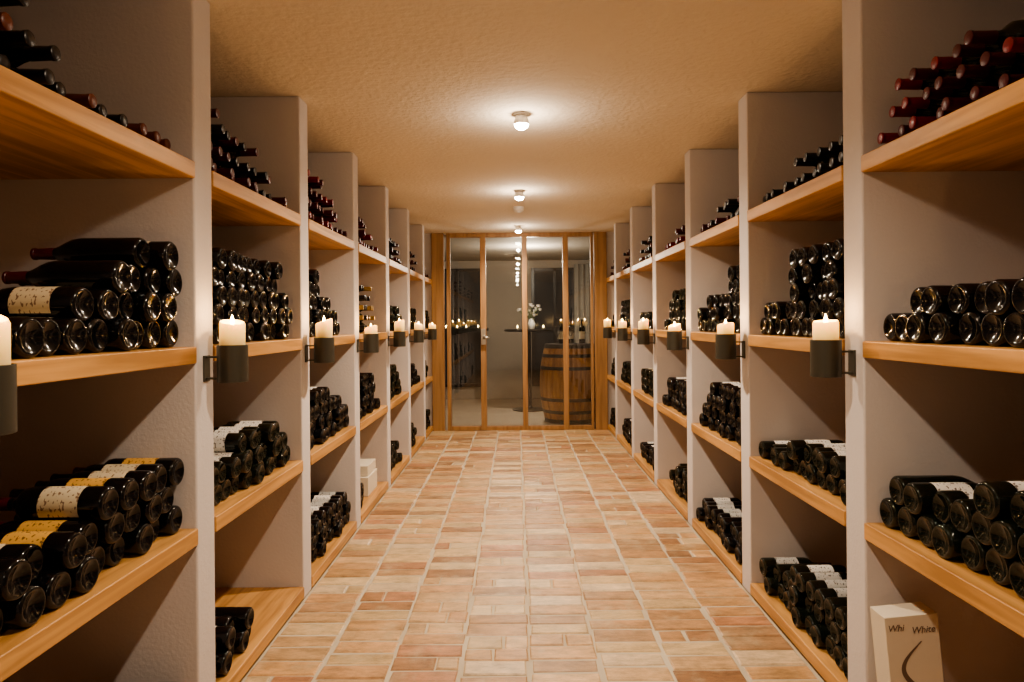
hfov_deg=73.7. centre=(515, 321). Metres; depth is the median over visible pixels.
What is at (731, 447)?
oak shelf
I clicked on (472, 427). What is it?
rail
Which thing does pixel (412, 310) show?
wine bottles
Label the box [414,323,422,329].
candle
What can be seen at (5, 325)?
candle
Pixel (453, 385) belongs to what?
frame
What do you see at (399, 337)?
cup
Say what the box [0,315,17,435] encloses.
candle holder
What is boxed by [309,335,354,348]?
oak shelf
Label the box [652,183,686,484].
wall
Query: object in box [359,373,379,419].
wine bottles
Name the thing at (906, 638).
gift box
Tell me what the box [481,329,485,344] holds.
door lock
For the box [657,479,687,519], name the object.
oak shelf
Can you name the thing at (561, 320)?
wine bottle
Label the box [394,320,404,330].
candle
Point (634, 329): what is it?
oak shelf
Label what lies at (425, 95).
ceiling
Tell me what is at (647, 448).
wine bottles
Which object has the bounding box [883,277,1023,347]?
wine bottles
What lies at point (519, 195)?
ceiling spotlight
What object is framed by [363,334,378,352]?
cup
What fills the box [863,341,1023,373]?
oak shelf
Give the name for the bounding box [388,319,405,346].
candle holder
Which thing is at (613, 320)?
wine bottles
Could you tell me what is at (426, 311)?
wine bottles
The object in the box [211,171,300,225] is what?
oak shelf
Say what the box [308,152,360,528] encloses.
wall
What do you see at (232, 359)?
cup
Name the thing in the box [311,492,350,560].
wine bottles
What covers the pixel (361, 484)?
wine bottles
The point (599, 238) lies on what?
door frame
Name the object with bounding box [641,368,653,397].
wine bottles
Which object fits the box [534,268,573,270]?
frame
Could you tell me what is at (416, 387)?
oak shelf
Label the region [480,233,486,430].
stile
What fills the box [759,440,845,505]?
wine bottles
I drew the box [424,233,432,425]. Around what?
wall
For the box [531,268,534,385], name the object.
frame
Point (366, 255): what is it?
oak shelf
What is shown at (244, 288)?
wine bottles
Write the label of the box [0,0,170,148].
wine bottles
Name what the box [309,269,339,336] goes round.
wine bottles
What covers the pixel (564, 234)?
stile
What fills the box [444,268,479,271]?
frame
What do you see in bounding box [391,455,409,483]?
oak shelf
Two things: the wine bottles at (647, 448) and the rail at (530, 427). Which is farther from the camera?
the rail at (530, 427)
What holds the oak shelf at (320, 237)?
attached to the wall
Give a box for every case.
[360,459,376,496]
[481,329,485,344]
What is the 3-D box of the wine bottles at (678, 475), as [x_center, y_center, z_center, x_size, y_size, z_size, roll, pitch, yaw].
[1.236,1.061,4.507,0.340,0.206,0.627,-1,0,0]
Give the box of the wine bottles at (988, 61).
[877,19,1023,143]
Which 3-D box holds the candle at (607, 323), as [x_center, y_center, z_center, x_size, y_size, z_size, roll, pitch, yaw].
[0.958,0.068,7.150,0.075,0.187,0.075,0,0,0]
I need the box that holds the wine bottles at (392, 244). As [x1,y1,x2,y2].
[389,237,400,263]
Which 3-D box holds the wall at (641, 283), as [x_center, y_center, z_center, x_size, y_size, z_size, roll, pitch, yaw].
[1.381,0.096,6.137,0.680,2.255,0.120,-1,0,0]
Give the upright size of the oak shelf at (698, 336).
0.050 m
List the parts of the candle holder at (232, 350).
wall plate, bracket arm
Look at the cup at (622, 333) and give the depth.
6.10 m
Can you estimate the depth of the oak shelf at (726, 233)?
3.66 m
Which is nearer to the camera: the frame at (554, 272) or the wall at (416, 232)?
the wall at (416, 232)
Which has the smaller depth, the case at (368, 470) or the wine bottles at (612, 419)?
the case at (368, 470)
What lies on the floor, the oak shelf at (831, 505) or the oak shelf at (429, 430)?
the oak shelf at (429, 430)
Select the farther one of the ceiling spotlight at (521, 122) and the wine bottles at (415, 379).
the wine bottles at (415, 379)
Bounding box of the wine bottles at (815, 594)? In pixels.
[759,557,847,679]
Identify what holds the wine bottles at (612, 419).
on the oak shelf at (611, 428)
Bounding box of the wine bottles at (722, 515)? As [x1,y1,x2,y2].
[696,498,741,562]
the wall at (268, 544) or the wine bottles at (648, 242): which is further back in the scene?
the wine bottles at (648, 242)
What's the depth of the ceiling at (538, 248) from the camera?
9.27 m
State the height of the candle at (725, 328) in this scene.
0.160 m
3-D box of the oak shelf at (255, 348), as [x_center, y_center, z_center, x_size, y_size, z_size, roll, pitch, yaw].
[-1.297,0.102,2.609,0.684,0.050,0.888,-1,0,0]
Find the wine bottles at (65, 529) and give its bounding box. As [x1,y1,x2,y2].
[0,458,183,631]
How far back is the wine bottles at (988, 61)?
1.68 m
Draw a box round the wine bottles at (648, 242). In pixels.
[639,236,651,260]
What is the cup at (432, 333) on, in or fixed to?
on the candle holder at (432, 331)
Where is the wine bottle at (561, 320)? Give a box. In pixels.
[559,319,562,342]
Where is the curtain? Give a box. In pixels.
[574,264,593,342]
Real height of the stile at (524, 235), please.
2.255 m
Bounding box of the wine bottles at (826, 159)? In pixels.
[763,135,842,202]
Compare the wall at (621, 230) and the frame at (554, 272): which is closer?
the wall at (621, 230)
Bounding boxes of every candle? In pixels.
[0,315,10,364]
[219,319,244,344]
[315,318,332,337]
[365,325,376,333]
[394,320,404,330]
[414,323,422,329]
[429,324,435,328]
[604,320,610,326]
[618,321,626,327]
[638,319,647,328]
[668,323,680,330]
[717,322,733,333]
[812,320,838,339]
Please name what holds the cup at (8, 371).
on the candle holder at (8, 370)
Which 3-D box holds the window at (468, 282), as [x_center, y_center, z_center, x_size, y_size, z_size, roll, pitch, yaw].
[-0.949,0.093,10.989,0.800,1.800,0.019,-1,0,0]
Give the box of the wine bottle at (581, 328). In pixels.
[579,319,584,342]
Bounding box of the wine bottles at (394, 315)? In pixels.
[389,305,401,330]
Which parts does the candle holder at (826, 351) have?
bracket arm, wall plate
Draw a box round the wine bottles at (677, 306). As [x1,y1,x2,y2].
[664,288,685,330]
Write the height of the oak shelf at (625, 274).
0.050 m
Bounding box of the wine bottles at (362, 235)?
[358,217,377,250]
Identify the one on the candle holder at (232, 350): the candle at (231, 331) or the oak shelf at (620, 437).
the candle at (231, 331)
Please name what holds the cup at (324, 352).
on the candle holder at (324, 352)
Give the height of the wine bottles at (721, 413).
0.271 m
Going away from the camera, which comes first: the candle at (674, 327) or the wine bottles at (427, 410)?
the candle at (674, 327)
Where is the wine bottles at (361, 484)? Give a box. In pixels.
[360,483,363,508]
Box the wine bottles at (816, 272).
[760,239,844,338]
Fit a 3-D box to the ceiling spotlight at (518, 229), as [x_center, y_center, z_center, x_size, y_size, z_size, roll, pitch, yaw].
[0.026,-0.982,7.250,0.084,0.076,0.084,0,0,0]
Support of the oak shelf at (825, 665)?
on the floor
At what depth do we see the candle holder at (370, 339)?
4.09 m
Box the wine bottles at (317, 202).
[308,169,346,235]
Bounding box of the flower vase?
[516,303,541,328]
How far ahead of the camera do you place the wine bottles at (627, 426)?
6.64 m
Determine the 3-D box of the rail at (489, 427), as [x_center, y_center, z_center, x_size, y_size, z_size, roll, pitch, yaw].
[-0.123,1.211,7.820,0.412,0.050,0.060,-1,0,0]
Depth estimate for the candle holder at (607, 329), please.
7.11 m
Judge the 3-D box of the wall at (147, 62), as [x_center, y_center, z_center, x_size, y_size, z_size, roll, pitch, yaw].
[-1.299,0.119,2.105,0.680,2.255,0.120,-1,0,0]
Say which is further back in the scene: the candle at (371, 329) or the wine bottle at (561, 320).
the wine bottle at (561, 320)
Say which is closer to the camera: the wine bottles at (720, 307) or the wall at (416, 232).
the wine bottles at (720, 307)
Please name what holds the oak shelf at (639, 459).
on the floor
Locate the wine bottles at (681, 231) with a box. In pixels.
[665,225,684,249]
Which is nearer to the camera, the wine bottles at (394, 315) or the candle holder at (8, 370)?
the candle holder at (8, 370)
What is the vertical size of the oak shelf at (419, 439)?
0.050 m
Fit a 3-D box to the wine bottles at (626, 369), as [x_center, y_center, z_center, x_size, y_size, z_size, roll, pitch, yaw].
[1.231,0.495,6.641,0.341,0.206,0.861,-1,0,0]
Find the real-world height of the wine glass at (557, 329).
0.210 m
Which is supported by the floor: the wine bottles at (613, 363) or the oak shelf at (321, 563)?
the oak shelf at (321, 563)
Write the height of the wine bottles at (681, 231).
0.141 m
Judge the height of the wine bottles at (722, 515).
0.141 m
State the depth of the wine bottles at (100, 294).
1.70 m
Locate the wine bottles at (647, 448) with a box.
[640,442,653,470]
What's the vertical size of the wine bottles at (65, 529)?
0.221 m
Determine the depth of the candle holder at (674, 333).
4.09 m
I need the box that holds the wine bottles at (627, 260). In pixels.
[622,249,629,269]
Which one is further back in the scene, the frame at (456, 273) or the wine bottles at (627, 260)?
the frame at (456, 273)
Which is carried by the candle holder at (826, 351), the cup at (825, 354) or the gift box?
the cup at (825, 354)
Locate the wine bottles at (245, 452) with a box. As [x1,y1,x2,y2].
[213,421,289,505]
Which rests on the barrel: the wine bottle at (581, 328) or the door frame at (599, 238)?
the wine bottle at (581, 328)
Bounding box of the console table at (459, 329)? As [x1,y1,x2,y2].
[445,328,488,330]
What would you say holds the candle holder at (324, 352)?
attached to the wall at (268, 544)
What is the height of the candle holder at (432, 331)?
0.182 m
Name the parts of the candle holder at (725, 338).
wall plate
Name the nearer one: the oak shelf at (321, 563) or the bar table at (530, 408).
the oak shelf at (321, 563)
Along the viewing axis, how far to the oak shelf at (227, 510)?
2.49 m
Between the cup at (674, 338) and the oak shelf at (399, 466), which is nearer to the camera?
the cup at (674, 338)
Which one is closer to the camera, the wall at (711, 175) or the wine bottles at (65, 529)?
the wine bottles at (65, 529)
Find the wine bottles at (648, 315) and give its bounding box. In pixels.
[639,311,652,328]
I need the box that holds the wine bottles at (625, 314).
[620,299,630,327]
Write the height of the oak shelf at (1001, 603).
0.050 m
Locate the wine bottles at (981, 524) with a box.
[880,475,1023,598]
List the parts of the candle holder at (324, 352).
wall plate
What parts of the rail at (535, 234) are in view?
rail, rail, rail, rail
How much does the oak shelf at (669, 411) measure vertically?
0.050 m
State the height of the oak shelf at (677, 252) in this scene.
0.050 m
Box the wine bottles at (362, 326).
[359,285,374,332]
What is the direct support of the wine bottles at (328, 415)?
on the oak shelf at (318, 451)
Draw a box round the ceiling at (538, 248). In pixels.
[444,235,593,260]
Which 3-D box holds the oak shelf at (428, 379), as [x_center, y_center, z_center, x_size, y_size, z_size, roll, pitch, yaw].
[-1.292,0.645,7.503,0.684,0.050,0.595,-1,0,0]
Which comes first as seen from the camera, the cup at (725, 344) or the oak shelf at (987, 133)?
the oak shelf at (987, 133)
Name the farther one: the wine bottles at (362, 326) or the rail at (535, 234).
the rail at (535, 234)
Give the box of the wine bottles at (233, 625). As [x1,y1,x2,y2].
[215,607,253,674]
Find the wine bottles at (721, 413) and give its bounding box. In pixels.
[699,382,740,445]
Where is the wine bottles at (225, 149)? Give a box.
[211,108,286,206]
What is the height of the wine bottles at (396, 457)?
0.206 m
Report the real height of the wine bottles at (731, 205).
0.141 m
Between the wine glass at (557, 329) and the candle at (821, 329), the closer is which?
the candle at (821, 329)
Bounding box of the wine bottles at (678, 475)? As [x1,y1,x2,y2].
[669,463,687,502]
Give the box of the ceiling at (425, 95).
[207,0,842,234]
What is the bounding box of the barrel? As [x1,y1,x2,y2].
[540,343,594,423]
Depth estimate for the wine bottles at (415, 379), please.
6.69 m
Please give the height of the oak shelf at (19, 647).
0.050 m
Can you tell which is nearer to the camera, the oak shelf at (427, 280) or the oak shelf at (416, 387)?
the oak shelf at (416, 387)
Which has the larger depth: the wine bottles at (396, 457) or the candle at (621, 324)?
the candle at (621, 324)
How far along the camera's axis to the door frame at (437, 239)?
7.77 m
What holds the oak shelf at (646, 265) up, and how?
attached to the wall
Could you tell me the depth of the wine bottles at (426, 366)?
7.52 m
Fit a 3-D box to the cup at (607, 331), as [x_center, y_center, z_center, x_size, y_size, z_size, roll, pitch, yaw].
[0.958,0.112,7.150,0.091,0.114,0.091,0,0,0]
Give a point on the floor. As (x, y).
(491, 555)
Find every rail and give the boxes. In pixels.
[450,232,589,237]
[452,425,480,430]
[487,425,522,429]
[528,425,563,429]
[569,424,591,429]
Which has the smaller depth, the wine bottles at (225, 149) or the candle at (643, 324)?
the wine bottles at (225, 149)
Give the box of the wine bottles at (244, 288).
[212,247,292,343]
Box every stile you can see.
[446,233,451,430]
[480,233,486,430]
[522,233,527,429]
[562,232,569,429]
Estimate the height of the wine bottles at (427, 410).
0.204 m
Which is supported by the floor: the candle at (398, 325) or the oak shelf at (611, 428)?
the oak shelf at (611, 428)
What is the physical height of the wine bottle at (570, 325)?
0.300 m
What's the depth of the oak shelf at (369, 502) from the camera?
4.60 m
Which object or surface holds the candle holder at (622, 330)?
attached to the wall at (641, 283)
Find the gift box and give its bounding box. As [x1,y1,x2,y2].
[870,602,943,681]
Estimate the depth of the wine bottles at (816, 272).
2.49 m
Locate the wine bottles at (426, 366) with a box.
[425,360,427,377]
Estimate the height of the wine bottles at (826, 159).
0.141 m
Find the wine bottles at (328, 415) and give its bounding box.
[310,387,348,450]
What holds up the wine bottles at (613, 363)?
on the oak shelf at (611, 377)
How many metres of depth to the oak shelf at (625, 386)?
6.61 m
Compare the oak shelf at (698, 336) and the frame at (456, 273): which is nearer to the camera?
the oak shelf at (698, 336)
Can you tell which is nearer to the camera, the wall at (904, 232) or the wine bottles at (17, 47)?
the wine bottles at (17, 47)
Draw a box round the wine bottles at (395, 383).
[390,364,401,399]
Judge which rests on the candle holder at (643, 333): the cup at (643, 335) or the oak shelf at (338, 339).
the cup at (643, 335)
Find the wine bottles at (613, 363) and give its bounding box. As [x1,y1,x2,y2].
[611,357,614,375]
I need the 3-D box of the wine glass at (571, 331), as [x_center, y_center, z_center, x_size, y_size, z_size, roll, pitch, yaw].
[0.671,0.162,8.380,0.074,0.210,0.074,0,0,0]
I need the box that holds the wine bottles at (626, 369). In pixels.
[621,361,630,385]
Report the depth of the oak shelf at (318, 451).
3.54 m
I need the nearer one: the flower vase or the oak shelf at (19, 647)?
the oak shelf at (19, 647)
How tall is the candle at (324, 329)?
0.195 m
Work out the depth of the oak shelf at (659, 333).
4.80 m
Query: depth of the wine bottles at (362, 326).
4.58 m
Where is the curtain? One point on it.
(581, 271)
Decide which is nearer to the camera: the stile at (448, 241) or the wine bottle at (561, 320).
the stile at (448, 241)
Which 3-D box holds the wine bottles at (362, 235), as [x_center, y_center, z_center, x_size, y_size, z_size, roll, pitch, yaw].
[-1.151,-0.583,4.546,0.340,0.206,0.705,-1,0,0]
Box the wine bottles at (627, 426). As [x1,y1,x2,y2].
[622,418,631,447]
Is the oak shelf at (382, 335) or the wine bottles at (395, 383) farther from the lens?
the wine bottles at (395, 383)
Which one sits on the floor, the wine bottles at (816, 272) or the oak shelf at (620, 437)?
the oak shelf at (620, 437)
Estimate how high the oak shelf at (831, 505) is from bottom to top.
0.050 m
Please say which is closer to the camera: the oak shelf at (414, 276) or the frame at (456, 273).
the oak shelf at (414, 276)
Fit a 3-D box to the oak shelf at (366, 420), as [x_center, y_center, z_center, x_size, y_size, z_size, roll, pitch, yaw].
[-1.292,0.645,4.625,0.684,0.050,0.888,-1,0,0]
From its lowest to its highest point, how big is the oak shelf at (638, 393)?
0.050 m
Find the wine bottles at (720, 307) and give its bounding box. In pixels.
[697,264,739,333]
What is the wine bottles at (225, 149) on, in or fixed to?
on the oak shelf at (232, 203)
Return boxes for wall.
[0,0,215,681]
[211,96,310,597]
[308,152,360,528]
[358,186,390,486]
[389,209,410,459]
[409,225,425,439]
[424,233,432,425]
[444,260,593,398]
[607,232,614,423]
[614,223,631,438]
[630,206,653,458]
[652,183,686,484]
[685,149,741,525]
[738,92,846,594]
[842,0,1023,681]
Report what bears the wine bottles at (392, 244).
on the oak shelf at (394, 267)
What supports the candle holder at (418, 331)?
attached to the wall at (399, 284)
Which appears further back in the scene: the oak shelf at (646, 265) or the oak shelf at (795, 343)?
the oak shelf at (646, 265)
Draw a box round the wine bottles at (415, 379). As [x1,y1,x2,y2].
[410,363,419,386]
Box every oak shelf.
[0,65,194,179]
[0,528,197,681]
[11,347,196,386]
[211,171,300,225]
[213,339,301,360]
[214,460,302,531]
[215,587,303,681]
[308,219,353,249]
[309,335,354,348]
[310,426,355,464]
[311,521,356,586]
[358,244,386,263]
[359,332,386,341]
[360,405,387,430]
[361,481,388,522]
[389,259,407,273]
[390,330,408,337]
[390,391,408,409]
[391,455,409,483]
[410,269,422,280]
[411,382,423,394]
[411,436,424,457]
[425,277,431,283]
[425,376,432,384]
[426,426,432,438]
[607,275,613,282]
[607,374,614,382]
[608,424,615,436]
[615,267,629,278]
[616,380,630,392]
[617,434,631,455]
[632,257,652,271]
[633,328,652,335]
[633,389,653,406]
[634,453,653,480]
[655,241,685,261]
[656,330,685,338]
[656,403,686,427]
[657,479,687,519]
[690,215,739,246]
[690,331,739,344]
[691,423,740,461]
[692,518,741,582]
[747,165,843,221]
[748,335,844,355]
[749,456,846,526]
[750,583,847,681]
[861,78,1023,171]
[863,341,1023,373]
[864,522,1023,637]
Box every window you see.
[444,272,480,383]
[534,271,573,382]
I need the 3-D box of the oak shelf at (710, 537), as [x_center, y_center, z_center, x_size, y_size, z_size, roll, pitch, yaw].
[1.388,1.188,3.617,0.684,0.050,0.888,-1,0,0]
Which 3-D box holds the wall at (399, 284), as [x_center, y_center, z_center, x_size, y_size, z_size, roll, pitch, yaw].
[-1.299,0.119,6.137,0.680,2.255,0.120,-1,0,0]
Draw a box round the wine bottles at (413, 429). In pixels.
[411,422,416,447]
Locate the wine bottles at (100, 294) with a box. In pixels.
[0,237,181,358]
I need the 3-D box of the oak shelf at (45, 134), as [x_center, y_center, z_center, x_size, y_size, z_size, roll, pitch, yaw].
[-1.302,-0.453,1.601,0.684,0.050,0.888,-1,0,0]
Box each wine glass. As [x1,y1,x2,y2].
[554,327,559,343]
[569,327,573,343]
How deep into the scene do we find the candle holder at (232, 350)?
2.08 m
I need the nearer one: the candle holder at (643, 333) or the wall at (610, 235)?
the candle holder at (643, 333)
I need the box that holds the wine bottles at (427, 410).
[426,409,429,429]
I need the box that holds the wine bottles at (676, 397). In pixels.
[662,377,686,414]
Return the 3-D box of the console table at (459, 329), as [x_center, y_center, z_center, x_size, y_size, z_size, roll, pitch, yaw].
[-1.309,0.676,10.715,1.770,1.140,0.230,-1,0,0]
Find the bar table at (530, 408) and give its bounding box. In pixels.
[504,329,552,411]
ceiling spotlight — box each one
[513,111,529,129]
[514,190,524,200]
[515,225,521,232]
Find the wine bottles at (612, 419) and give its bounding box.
[610,408,615,428]
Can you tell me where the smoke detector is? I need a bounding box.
[513,206,523,211]
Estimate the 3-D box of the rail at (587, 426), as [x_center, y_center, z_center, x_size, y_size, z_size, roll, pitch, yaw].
[0.738,1.204,7.820,0.255,0.050,0.060,-1,0,0]
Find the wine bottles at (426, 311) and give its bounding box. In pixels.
[425,310,428,328]
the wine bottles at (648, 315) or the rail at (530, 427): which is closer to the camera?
the wine bottles at (648, 315)
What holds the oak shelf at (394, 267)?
attached to the wall
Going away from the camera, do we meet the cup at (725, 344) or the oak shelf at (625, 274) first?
the cup at (725, 344)
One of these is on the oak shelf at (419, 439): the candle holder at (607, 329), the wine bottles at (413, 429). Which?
the wine bottles at (413, 429)
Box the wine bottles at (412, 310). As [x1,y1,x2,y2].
[410,308,417,329]
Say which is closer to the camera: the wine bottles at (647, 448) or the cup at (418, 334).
the wine bottles at (647, 448)
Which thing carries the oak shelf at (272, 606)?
on the floor
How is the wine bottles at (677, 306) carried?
on the oak shelf at (659, 333)
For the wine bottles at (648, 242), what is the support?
on the oak shelf at (646, 265)
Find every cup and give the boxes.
[0,363,17,435]
[216,344,248,382]
[314,337,334,362]
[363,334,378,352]
[393,331,405,346]
[413,330,423,342]
[428,329,436,339]
[603,327,611,337]
[617,328,627,340]
[637,329,649,344]
[667,331,681,349]
[715,334,735,358]
[810,339,841,377]
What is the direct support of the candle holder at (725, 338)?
attached to the wall at (781, 401)
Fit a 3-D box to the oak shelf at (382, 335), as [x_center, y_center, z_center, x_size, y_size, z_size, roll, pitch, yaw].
[-1.297,0.102,4.625,0.684,0.050,0.888,-1,0,0]
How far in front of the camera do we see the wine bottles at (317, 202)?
3.56 m
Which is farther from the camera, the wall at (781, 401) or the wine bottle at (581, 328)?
the wine bottle at (581, 328)
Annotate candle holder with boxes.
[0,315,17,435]
[203,315,248,382]
[305,317,334,362]
[357,324,378,352]
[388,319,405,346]
[409,321,423,342]
[424,323,436,339]
[603,318,615,337]
[617,319,631,340]
[637,318,654,344]
[667,322,688,349]
[715,319,744,358]
[810,314,855,377]
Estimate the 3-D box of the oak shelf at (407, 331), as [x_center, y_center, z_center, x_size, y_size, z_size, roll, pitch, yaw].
[-1.297,0.102,5.633,0.684,0.050,0.888,-1,0,0]
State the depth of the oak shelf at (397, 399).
5.60 m
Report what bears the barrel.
on the floor
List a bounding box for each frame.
[431,233,445,430]
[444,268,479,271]
[445,384,480,386]
[455,269,458,384]
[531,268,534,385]
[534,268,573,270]
[553,270,556,342]
[590,232,607,429]
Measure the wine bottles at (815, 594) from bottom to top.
0.206 m
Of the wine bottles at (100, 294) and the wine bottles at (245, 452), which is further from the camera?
the wine bottles at (245, 452)
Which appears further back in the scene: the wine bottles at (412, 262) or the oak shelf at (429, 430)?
the oak shelf at (429, 430)
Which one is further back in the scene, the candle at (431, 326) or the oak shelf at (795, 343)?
the candle at (431, 326)
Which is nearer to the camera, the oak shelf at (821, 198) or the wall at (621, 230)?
the oak shelf at (821, 198)
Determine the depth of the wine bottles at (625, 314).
6.62 m
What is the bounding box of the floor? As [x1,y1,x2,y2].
[240,399,825,681]
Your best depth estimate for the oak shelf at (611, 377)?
7.51 m
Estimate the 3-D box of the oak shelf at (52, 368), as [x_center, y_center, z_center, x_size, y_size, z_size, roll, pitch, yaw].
[-1.297,0.102,1.601,0.684,0.050,0.888,-1,0,0]
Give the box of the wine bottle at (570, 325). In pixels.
[569,319,573,342]
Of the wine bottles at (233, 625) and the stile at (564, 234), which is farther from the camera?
the stile at (564, 234)
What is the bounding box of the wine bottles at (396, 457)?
[391,440,402,470]
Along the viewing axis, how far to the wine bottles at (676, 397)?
4.64 m
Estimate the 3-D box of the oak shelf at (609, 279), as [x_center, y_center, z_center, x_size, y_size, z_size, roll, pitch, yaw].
[1.374,-0.476,7.503,0.684,0.050,0.595,-1,0,0]
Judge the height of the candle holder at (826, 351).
0.194 m
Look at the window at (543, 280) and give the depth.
10.98 m
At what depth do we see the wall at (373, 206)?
5.07 m
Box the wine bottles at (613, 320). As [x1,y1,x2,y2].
[611,314,614,326]
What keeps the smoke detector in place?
attached to the ceiling at (425, 95)
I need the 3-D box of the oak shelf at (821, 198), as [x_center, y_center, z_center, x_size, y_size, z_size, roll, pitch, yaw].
[1.374,-0.476,2.609,0.684,0.050,0.888,-1,0,0]
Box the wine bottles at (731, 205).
[701,196,738,232]
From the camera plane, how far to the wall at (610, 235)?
7.80 m
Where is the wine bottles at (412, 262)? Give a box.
[410,251,416,270]
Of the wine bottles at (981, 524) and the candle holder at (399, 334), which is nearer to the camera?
the wine bottles at (981, 524)
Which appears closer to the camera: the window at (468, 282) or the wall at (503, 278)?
the window at (468, 282)

